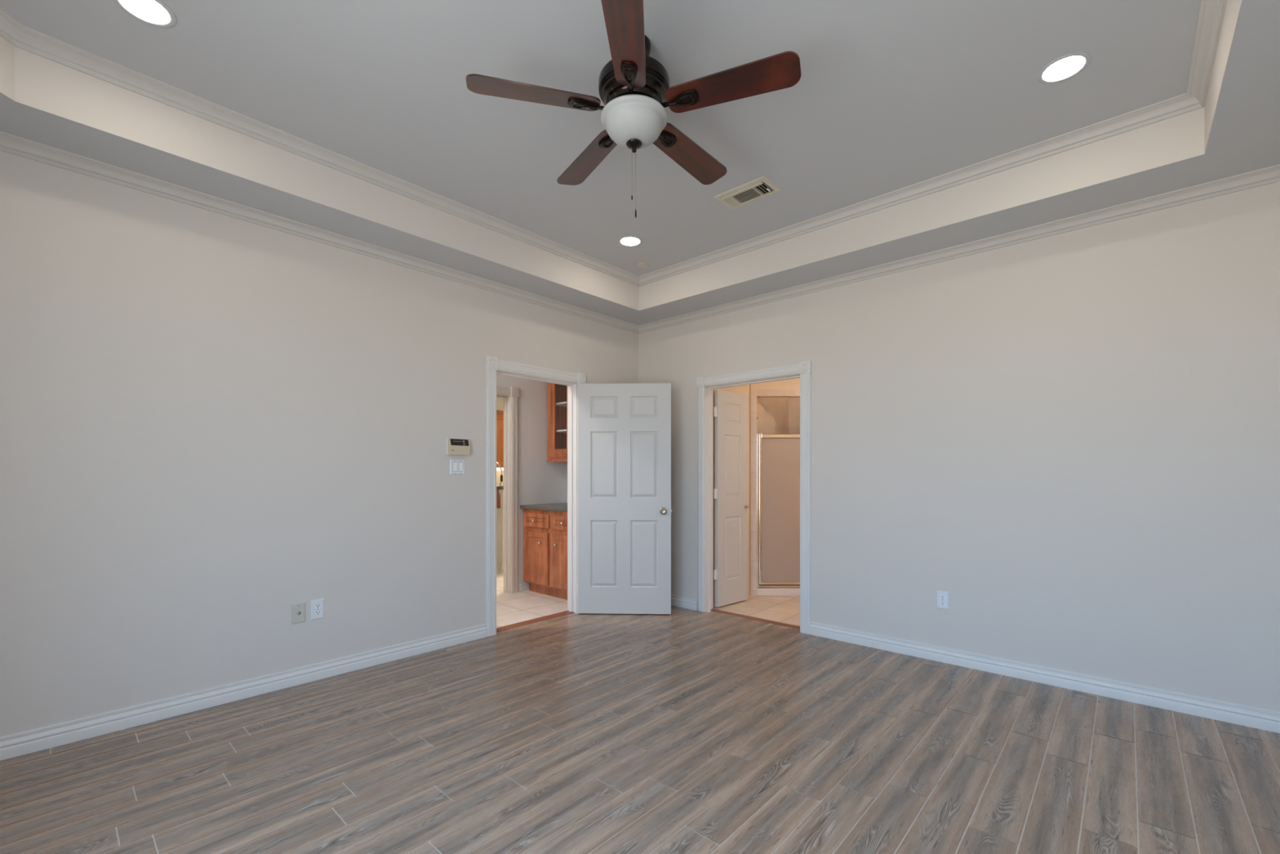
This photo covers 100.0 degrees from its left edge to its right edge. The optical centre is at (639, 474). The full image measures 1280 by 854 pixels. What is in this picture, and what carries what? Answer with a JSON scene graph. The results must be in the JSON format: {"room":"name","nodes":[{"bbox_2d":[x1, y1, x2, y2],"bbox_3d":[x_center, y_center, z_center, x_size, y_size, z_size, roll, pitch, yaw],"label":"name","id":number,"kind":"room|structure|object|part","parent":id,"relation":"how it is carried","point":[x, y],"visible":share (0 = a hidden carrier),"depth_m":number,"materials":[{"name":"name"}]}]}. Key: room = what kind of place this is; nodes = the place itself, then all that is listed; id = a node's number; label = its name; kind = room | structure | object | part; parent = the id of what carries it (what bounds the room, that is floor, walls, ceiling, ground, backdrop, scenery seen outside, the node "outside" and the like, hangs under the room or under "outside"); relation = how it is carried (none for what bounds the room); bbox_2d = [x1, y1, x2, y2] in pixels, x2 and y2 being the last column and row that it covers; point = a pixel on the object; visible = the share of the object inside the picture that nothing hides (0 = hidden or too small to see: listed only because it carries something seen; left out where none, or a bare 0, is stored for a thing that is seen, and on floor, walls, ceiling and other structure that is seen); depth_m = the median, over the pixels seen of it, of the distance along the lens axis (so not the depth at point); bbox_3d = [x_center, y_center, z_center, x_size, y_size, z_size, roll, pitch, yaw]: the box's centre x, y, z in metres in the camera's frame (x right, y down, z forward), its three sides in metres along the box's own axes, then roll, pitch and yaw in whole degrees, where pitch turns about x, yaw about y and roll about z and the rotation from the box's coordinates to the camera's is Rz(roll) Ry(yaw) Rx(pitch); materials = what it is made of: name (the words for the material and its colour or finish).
{"room":"empty bedroom","nodes":[
{"label":"empty bedroom","id":0,"kind":"room"},
{"bbox_2d":[0,151,638,737],"bbox_3d":[-1.646,-0.290,3.633,0.120,3.080,4.960,0,0,42],"label":"wall","id":1,"kind":"structure","parent":0,"point":[213,424],"depth_m":2.88,"materials":[{"name":"paint"}]},
{"bbox_2d":[0,623,486,760],"bbox_3d":[-1.595,1.182,3.587,0.018,0.096,4.720,0,0,42],"label":"baseboard","id":2,"kind":"structure","parent":1,"relation":"attached to","point":[12,745],"depth_m":2.83,"materials":[{"name":"paint"}]},
{"bbox_2d":[291,601,305,624],"bbox_3d":[-1.997,0.814,3.144,0.016,0.117,0.071,0,0,42],"label":"cable plate","id":3,"kind":"object","parent":1,"relation":"attached to","point":[298,610],"visible":1,"depth_m":3.14,"materials":[{"name":"beige plastic"}]},
{"bbox_2d":[311,598,324,619],"bbox_3d":[-1.933,0.810,3.220,0.009,0.116,0.072,0,0,42],"label":"wall outlet","id":4,"kind":"object","parent":1,"relation":"attached to","point":[317,605],"visible":1,"depth_m":3.22,"materials":[{"name":"white plastic"}]},
{"bbox_2d":[314,603,320,608],"bbox_3d":[-1.931,0.789,3.219,0.003,0.025,0.034,0,0,42],"label":"receptacle","id":5,"kind":"object","parent":4,"relation":"attached to","point":[316,605],"depth_m":3.22,"materials":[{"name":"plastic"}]},
{"bbox_2d":[315,610,320,614],"bbox_3d":[-1.931,0.831,3.219,0.003,0.025,0.034,0,0,42],"label":"receptacle","id":6,"kind":"object","parent":4,"relation":"attached to","point":[317,612],"depth_m":3.22,"materials":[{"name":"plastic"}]},
{"bbox_2d":[449,458,465,474],"bbox_3d":[-1.321,-0.053,3.894,0.010,0.112,0.118,0,0,42],"label":"light switch","id":7,"kind":"object","parent":1,"relation":"attached to","point":[457,466],"visible":1,"depth_m":3.89,"materials":[{"name":"white plastic"}]},
{"bbox_2d":[446,437,470,455],"bbox_3d":[-1.310,-0.198,3.878,0.048,0.120,0.162,0,0,42],"label":"thermostat","id":8,"kind":"object","parent":1,"relation":"attached to","point":[460,446],"visible":1,"depth_m":3.86,"materials":[{"name":"beige plastic"}]},
{"bbox_3d":[-1.299,-0.229,3.868,0.016,0.046,0.140,0,0,42],"label":"display panel","id":9,"kind":"part","parent":8,"relation":"part of","materials":[{"name":"black plastic"}]},
{"bbox_2d":[485,355,586,636],"bbox_3d":[-0.868,0.167,4.468,0.152,2.126,1.001,0,0,42],"label":"door frame","id":10,"kind":"structure","parent":1,"relation":"attached to","point":[493,364],"depth_m":4.29,"materials":[{"name":"paint"}]},
{"bbox_3d":[-1.132,0.213,4.096,0.019,2.034,0.084,0,0,42],"label":"casing","id":11,"kind":"part","parent":10,"relation":"part of","materials":[{"name":"paint"}]},
{"bbox_3d":[-0.827,-0.846,4.433,0.019,0.084,0.833,0,0,42],"label":"head casing","id":12,"kind":"part","parent":10,"relation":"part of","materials":[{"name":"paint"}]},
{"bbox_3d":[-0.523,0.213,4.768,0.019,2.034,0.080,0,0,42],"label":"casing","id":13,"kind":"part","parent":10,"relation":"part of","materials":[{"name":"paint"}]},
{"bbox_2d":[577,382,671,613],"bbox_3d":[-0.136,0.213,4.705,0.831,2.010,0.160,0,0,2],"label":"door","id":14,"kind":"structure","parent":1,"relation":"in","point":[624,510],"depth_m":4.69,"materials":[{"name":"paint"}]},
{"bbox_3d":[0.203,0.320,4.645,0.064,0.064,0.062,0,0,2],"label":"knob","id":15,"kind":"part","parent":14,"relation":"part of","materials":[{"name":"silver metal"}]},
{"bbox_2d":[0,131,1279,333],"bbox_3d":[-0.020,-1.425,2.158,4.270,0.060,4.720,0,0,42],"label":"trim","id":16,"kind":"structure","parent":1,"relation":"attached to","point":[10,144],"depth_m":3.11,"materials":[{"name":"paint"}]},
{"bbox_2d":[496,488,503,570],"bbox_3d":[-2.198,0.713,7.314,1.316,1.035,0.138,0,0,42],"label":"wall","id":17,"kind":"structure","parent":0,"point":[500,511],"depth_m":6.87,"materials":[{"name":"paint"}]},
{"bbox_2d":[496,488,500,507],"bbox_3d":[-2.192,0.317,7.361,1.263,0.244,0.022,0,0,42],"label":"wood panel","id":18,"kind":"object","parent":17,"relation":"attached to","point":[498,495],"visible":0.02,"depth_m":7.04,"materials":[{"name":"brown wood"}]},
{"bbox_2d":[496,484,503,489],"bbox_3d":[-2.053,0.174,7.464,1.330,0.039,0.590,0,0,42],"label":"countertop","id":19,"kind":"structure","parent":17,"relation":"on","point":[498,486],"depth_m":6.84,"materials":[{"name":"stone"}]},
{"bbox_2d":[496,462,503,485],"bbox_3d":[-1.927,-0.010,7.159,0.215,0.327,0.055,0,0,-3],"label":"kitchen faucet","id":20,"kind":"object","parent":19,"relation":"on","point":[499,465],"visible":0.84,"depth_m":7.15,"materials":[{"name":"silver metal"}]},
{"bbox_2d":[496,397,503,484],"bbox_3d":[-3.295,-0.090,8.651,0.135,2.680,5.900,0,0,42],"label":"wall","id":21,"kind":"structure","parent":0,"point":[500,401],"depth_m":9.46,"materials":[{"name":"paint"}]},
{"bbox_2d":[496,409,503,470],"bbox_3d":[-2.504,-0.570,9.149,0.393,1.010,1.500,0,0,42],"label":"upper cabinet","id":22,"kind":"object","parent":21,"relation":"attached to","point":[500,414],"visible":0.07,"depth_m":9.05,"materials":[{"name":"brown wood"}]},
{"bbox_3d":[-2.504,-1.043,9.149,0.393,0.064,1.500,0,0,42],"label":"crown","id":23,"kind":"part","parent":22,"relation":"part of","materials":[{"name":"brown wood"}]},
{"bbox_2d":[496,374,567,593],"bbox_3d":[-0.723,-0.090,6.319,0.120,2.680,5.900,0,0,42],"label":"wall","id":24,"kind":"structure","parent":0,"point":[540,481],"depth_m":5.76,"materials":[{"name":"paint"}]},
{"bbox_2d":[496,385,519,593],"bbox_3d":[-1.683,0.164,5.242,0.145,2.132,1.105,0,0,42],"label":"door frame","id":25,"kind":"structure","parent":24,"relation":"attached to","point":[513,392],"depth_m":5.57,"materials":[{"name":"paint"}]},
{"bbox_3d":[-1.640,-0.852,5.203,0.019,0.085,0.931,0,0,42],"label":"head casing","id":26,"kind":"part","parent":25,"relation":"part of","materials":[{"name":"paint"}]},
{"bbox_3d":[-1.302,0.210,5.577,0.019,2.039,0.085,0,0,42],"label":"casing","id":27,"kind":"part","parent":25,"relation":"part of","materials":[{"name":"paint"}]},
{"bbox_2d":[518,582,522,591],"bbox_3d":[-1.254,1.182,5.630,0.018,0.096,0.035,0,0,42],"label":"baseboard","id":28,"kind":"structure","parent":24,"relation":"attached to","point":[520,588],"depth_m":5.62,"materials":[{"name":"paint"}]},
{"bbox_2d":[496,569,567,627],"bbox_3d":[-1.562,1.231,7.080,4.574,0.001,5.900,0,0,42],"label":"floor","id":29,"kind":"structure","parent":0,"point":[526,605],"depth_m":5.04,"materials":[{"name":"tile"}]},
{"bbox_2d":[496,610,574,632],"bbox_3d":[-0.890,1.226,4.490,0.099,0.008,0.811,0,0,42],"label":"threshold","id":30,"kind":"object","parent":29,"relation":"on","point":[566,612],"visible":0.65,"depth_m":4.47,"materials":[{"name":"brown wood"}]},
{"bbox_2d":[523,508,567,599],"bbox_3d":[-0.690,0.797,5.540,0.945,0.866,0.666,0,0,42],"label":"base cabinet","id":31,"kind":"object","parent":29,"relation":"on","point":[544,531],"visible":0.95,"depth_m":5.38,"materials":[{"name":"brown wood"}]},
{"bbox_3d":[-1.054,0.472,5.478,0.411,0.136,0.023,0,0,42],"label":"drawer","id":32,"kind":"part","parent":31,"relation":"part of","materials":[{"name":"brown wood"}]},
{"bbox_3d":[-1.054,0.850,5.478,0.378,0.520,0.023,0,0,42],"label":"door","id":33,"kind":"part","parent":31,"relation":"part of","materials":[{"name":"brown wood"}]},
{"bbox_2d":[520,502,567,511],"bbox_3d":[-0.680,0.342,5.542,0.983,0.040,0.650,0,0,42],"label":"countertop","id":34,"kind":"structure","parent":31,"relation":"on","point":[562,507],"depth_m":5.47,"materials":[{"name":"stone"}]},
{"bbox_3d":[-0.740,0.850,5.194,0.378,0.520,0.023,0,0,42],"label":"door","id":35,"kind":"part","parent":31,"relation":"part of","materials":[{"name":"brown wood"}]},
{"bbox_3d":[-0.722,0.472,5.177,0.411,0.136,0.023,0,0,42],"label":"drawer","id":36,"kind":"part","parent":31,"relation":"part of","materials":[{"name":"brown wood"}]},
{"bbox_2d":[0,0,1279,325],"bbox_3d":[-0.020,-1.653,2.158,4.510,0.395,4.960,0,0,42],"label":"ceiling","id":37,"kind":"structure","parent":0,"point":[889,95],"depth_m":2.52,"materials":[{"name":"paint"}]},
{"bbox_2d":[113,0,176,27],"bbox_3d":[-1.837,-1.727,1.990,0.181,0.006,0.181,0,0,42],"label":"recessed light","id":38,"kind":"object","parent":37,"relation":"in","point":[156,13],"visible":1,"depth_m":2.01,"materials":[{"name":"white plastic"}]},
{"bbox_2d":[0,0,1226,286],"bbox_3d":[-0.030,-1.699,2.165,3.477,0.061,3.898,0,0,42],"label":"trim","id":39,"kind":"structure","parent":37,"relation":"attached to","point":[1211,12],"depth_m":2.75,"materials":[{"name":"paint"}]},
{"bbox_2d":[617,235,642,246],"bbox_3d":[-0.072,-1.728,3.987,0.181,0.004,0.181,0,0,42],"label":"recessed light","id":40,"kind":"object","parent":37,"relation":"in","point":[627,241],"visible":1,"depth_m":3.98,"materials":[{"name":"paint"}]},
{"bbox_2d":[466,0,801,217],"bbox_3d":[0.000,-1.382,2.202,1.246,0.696,1.206,0,0,42],"label":"ceiling fan","id":41,"kind":"object","parent":37,"relation":"hanging from","point":[634,90],"visible":1,"depth_m":2.06,"materials":[{"name":"brown wood"}]},
{"bbox_3d":[-0.405,-1.463,2.067,0.503,0.007,0.139,0,12,-14],"label":"blade","id":42,"kind":"part","parent":41,"relation":"part of","materials":[{"name":"brown wood"}]},
{"bbox_3d":[-0.234,-1.463,2.498,0.139,0.007,0.503,-14,7,-32],"label":"blade","id":43,"kind":"part","parent":41,"relation":"part of","materials":[{"name":"brown wood"}]},
{"bbox_3d":[-0.048,-1.463,1.772,0.139,0.007,0.503,12,1,4],"label":"blade","id":44,"kind":"part","parent":41,"relation":"part of","materials":[{"name":"brown wood"}]},
{"bbox_3d":[-0.032,-1.212,2.165,0.003,0.175,0.003,0,0,42],"label":"pull chain","id":45,"kind":"part","parent":41,"relation":"part of","materials":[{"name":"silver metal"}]},
{"bbox_3d":[-0.024,-1.389,2.165,0.269,0.106,0.269,0,0,42],"label":"lamp shade","id":46,"kind":"part","parent":41,"relation":"part of","materials":[{"name":"white glass"}]},
{"bbox_3d":[-0.017,-1.184,2.165,0.003,0.232,0.003,0,0,42],"label":"pull chain","id":47,"kind":"part","parent":41,"relation":"part of","materials":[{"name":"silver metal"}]},
{"bbox_3d":[0.227,-1.463,2.469,0.139,0.007,0.503,-15,-10,39],"label":"blade","id":48,"kind":"part","parent":41,"relation":"part of","materials":[{"name":"brown wood"}]},
{"bbox_3d":[0.342,-1.463,2.020,0.503,0.007,0.139,0,-12,22],"label":"blade","id":49,"kind":"part","parent":41,"relation":"part of","materials":[{"name":"brown wood"}]},
{"bbox_2d":[636,262,648,268],"bbox_3d":[0.021,-1.726,4.448,0.100,0.007,0.100,0,0,42],"label":"ceiling detector","id":50,"kind":"object","parent":37,"relation":"attached to","point":[642,265],"visible":1,"depth_m":4.44,"materials":[{"name":"beige plastic"}]},
{"bbox_2d":[714,175,781,208],"bbox_3d":[0.660,-1.720,3.307,0.351,0.018,0.211,0,0,42],"label":"ceiling vent","id":51,"kind":"object","parent":37,"relation":"in","point":[759,188],"visible":1,"depth_m":3.29,"materials":[{"name":"metal"}]},
{"bbox_2d":[1036,52,1091,84],"bbox_3d":[1.806,-1.728,2.289,0.181,0.004,0.181,0,0,42],"label":"recessed light","id":52,"kind":"object","parent":37,"relation":"in","point":[1064,68],"visible":1,"depth_m":2.28,"materials":[{"name":"white plastic"}]},
{"bbox_2d":[0,604,1279,853],"bbox_3d":[-0.015,1.231,2.194,4.310,0.002,4.780,0,0,42],"label":"floor","id":53,"kind":"structure","parent":0,"point":[684,731],"depth_m":2.31,"materials":[{"name":"brown wood"}]},
{"bbox_2d":[713,384,750,607],"bbox_3d":[1.146,-0.090,5.569,0.120,2.680,1.660,0,0,42],"label":"wall","id":54,"kind":"structure","parent":0,"point":[745,389],"depth_m":5.41,"materials":[{"name":"paint"}]},
{"bbox_2d":[714,389,748,607],"bbox_3d":[0.864,0.222,5.056,0.491,1.993,0.068,0,0,-43],"label":"door","id":55,"kind":"structure","parent":54,"relation":"in","point":[731,407],"depth_m":5.05,"materials":[{"name":"paint"}]},
{"bbox_2d":[710,595,799,629],"bbox_3d":[2.067,1.231,4.610,2.732,0.001,1.604,0,0,42],"label":"floor","id":56,"kind":"structure","parent":0,"point":[783,609],"depth_m":4.92,"materials":[{"name":"tile"}]},
{"bbox_2d":[710,608,799,629],"bbox_3d":[0.978,1.226,4.562,0.898,0.008,0.067,0,0,42],"label":"threshold","id":57,"kind":"object","parent":56,"relation":"on","point":[712,610],"visible":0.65,"depth_m":4.54,"materials":[{"name":"brown wood"}]},
{"bbox_2d":[756,587,799,595],"bbox_3d":[1.454,1.192,5.481,0.540,0.075,0.106,0,0,0],"label":"curb","id":58,"kind":"object","parent":56,"relation":"on","point":[760,591],"visible":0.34,"depth_m":5.43,"materials":[{"name":"tile"}]},
{"bbox_2d":[750,377,799,595],"bbox_3d":[1.710,-0.100,5.479,1.188,2.660,0.090,0,0,0],"label":"wall","id":59,"kind":"structure","parent":0,"point":[754,393],"depth_m":5.43,"materials":[{"name":"paint"}]},
{"bbox_2d":[756,432,799,587],"bbox_3d":[1.454,0.367,5.470,0.530,1.570,0.048,0,0,0],"label":"shower door","id":60,"kind":"structure","parent":59,"relation":"attached to","point":[778,455],"depth_m":5.46,"materials":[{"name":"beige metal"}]},
{"bbox_2d":[756,397,799,584],"bbox_3d":[1.754,-0.095,5.486,0.892,2.650,0.724,0,0,42],"label":"wall","id":61,"kind":"structure","parent":0,"point":[775,415],"depth_m":5.87,"materials":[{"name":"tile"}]},
{"bbox_2d":[638,181,1279,711],"bbox_3d":[1.650,-0.290,3.911,4.390,3.080,0.120,0,0,42],"label":"wall","id":62,"kind":"structure","parent":0,"point":[1071,437],"depth_m":3.13,"materials":[{"name":"paint"}]},
{"bbox_2d":[696,360,811,634],"bbox_3d":[0.952,0.180,4.523,1.074,2.100,0.152,0,0,42],"label":"door frame","id":63,"kind":"structure","parent":62,"relation":"attached to","point":[803,369],"depth_m":4.64,"materials":[{"name":"paint"}]},
{"bbox_3d":[0.547,0.222,4.816,0.068,2.016,0.019,0,0,42],"label":"casing","id":64,"kind":"part","parent":63,"relation":"part of","materials":[{"name":"paint"}]},
{"bbox_3d":[0.910,-0.824,4.487,0.920,0.076,0.019,0,0,42],"label":"head casing","id":65,"kind":"part","parent":63,"relation":"part of","materials":[{"name":"paint"}]},
{"bbox_3d":[1.279,0.222,4.153,0.082,2.016,0.019,0,0,42],"label":"casing","id":66,"kind":"part","parent":63,"relation":"part of","materials":[{"name":"paint"}]},
{"bbox_2d":[936,590,949,609],"bbox_3d":[1.984,0.825,3.519,0.072,0.116,0.009,0,0,42],"label":"wall outlet","id":67,"kind":"object","parent":62,"relation":"attached to","point":[942,597],"visible":1,"depth_m":3.52,"materials":[{"name":"plastic"}]},
{"bbox_2d":[939,600,945,605],"bbox_3d":[1.983,0.846,3.517,0.034,0.025,0.003,0,0,42],"label":"receptacle","id":68,"kind":"object","parent":67,"relation":"attached to","point":[941,602],"depth_m":3.52,"materials":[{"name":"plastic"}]},
{"bbox_2d":[939,595,945,599],"bbox_3d":[1.983,0.804,3.517,0.034,0.025,0.003,0,0,42],"label":"receptacle","id":69,"kind":"object","parent":67,"relation":"attached to","point":[941,597],"depth_m":3.52,"materials":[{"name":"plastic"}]},
{"bbox_2d":[671,594,1279,733],"bbox_3d":[1.559,1.182,3.900,4.270,0.096,0.018,0,0,42],"label":"baseboard","id":70,"kind":"structure","parent":62,"relation":"attached to","point":[1232,713],"depth_m":3.09,"materials":[{"name":"paint"}]},
{"bbox_3d":[-0.425,-0.090,5.813,1.000,2.680,0.090,0,0,42],"label":"wall","id":71,"kind":"structure","parent":0,"visible":0},
{"bbox_2d":[546,382,567,462],"bbox_3d":[-0.571,-0.601,5.666,0.938,0.938,0.318,0,0,42],"label":"wall cabinet","id":72,"kind":"object","parent":71,"relation":"attached to","point":[557,394],"visible":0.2,"depth_m":5.84,"materials":[{"name":"brown wood"}]},
{"bbox_3d":[-0.570,-0.153,5.667,0.938,0.042,0.316,0,0,42],"label":"moulding","id":73,"kind":"part","parent":72,"relation":"part of","materials":[{"name":"brown wood"}]},
{"bbox_2d":[555,401,566,407],"bbox_3d":[-0.555,-0.764,5.679,0.896,0.018,0.260,0,0,42],"label":"shelf","id":74,"kind":"object","parent":72,"relation":"attached to","point":[558,404],"depth_m":5.89,"materials":[{"name":"plastic"}]},
{"bbox_2d":[555,429,566,433],"bbox_3d":[-0.555,-0.469,5.679,0.896,0.018,0.260,0,0,42],"label":"shelf","id":75,"kind":"object","parent":72,"relation":"attached to","point":[557,431],"depth_m":5.81,"materials":[{"name":"plastic"}]}
]}

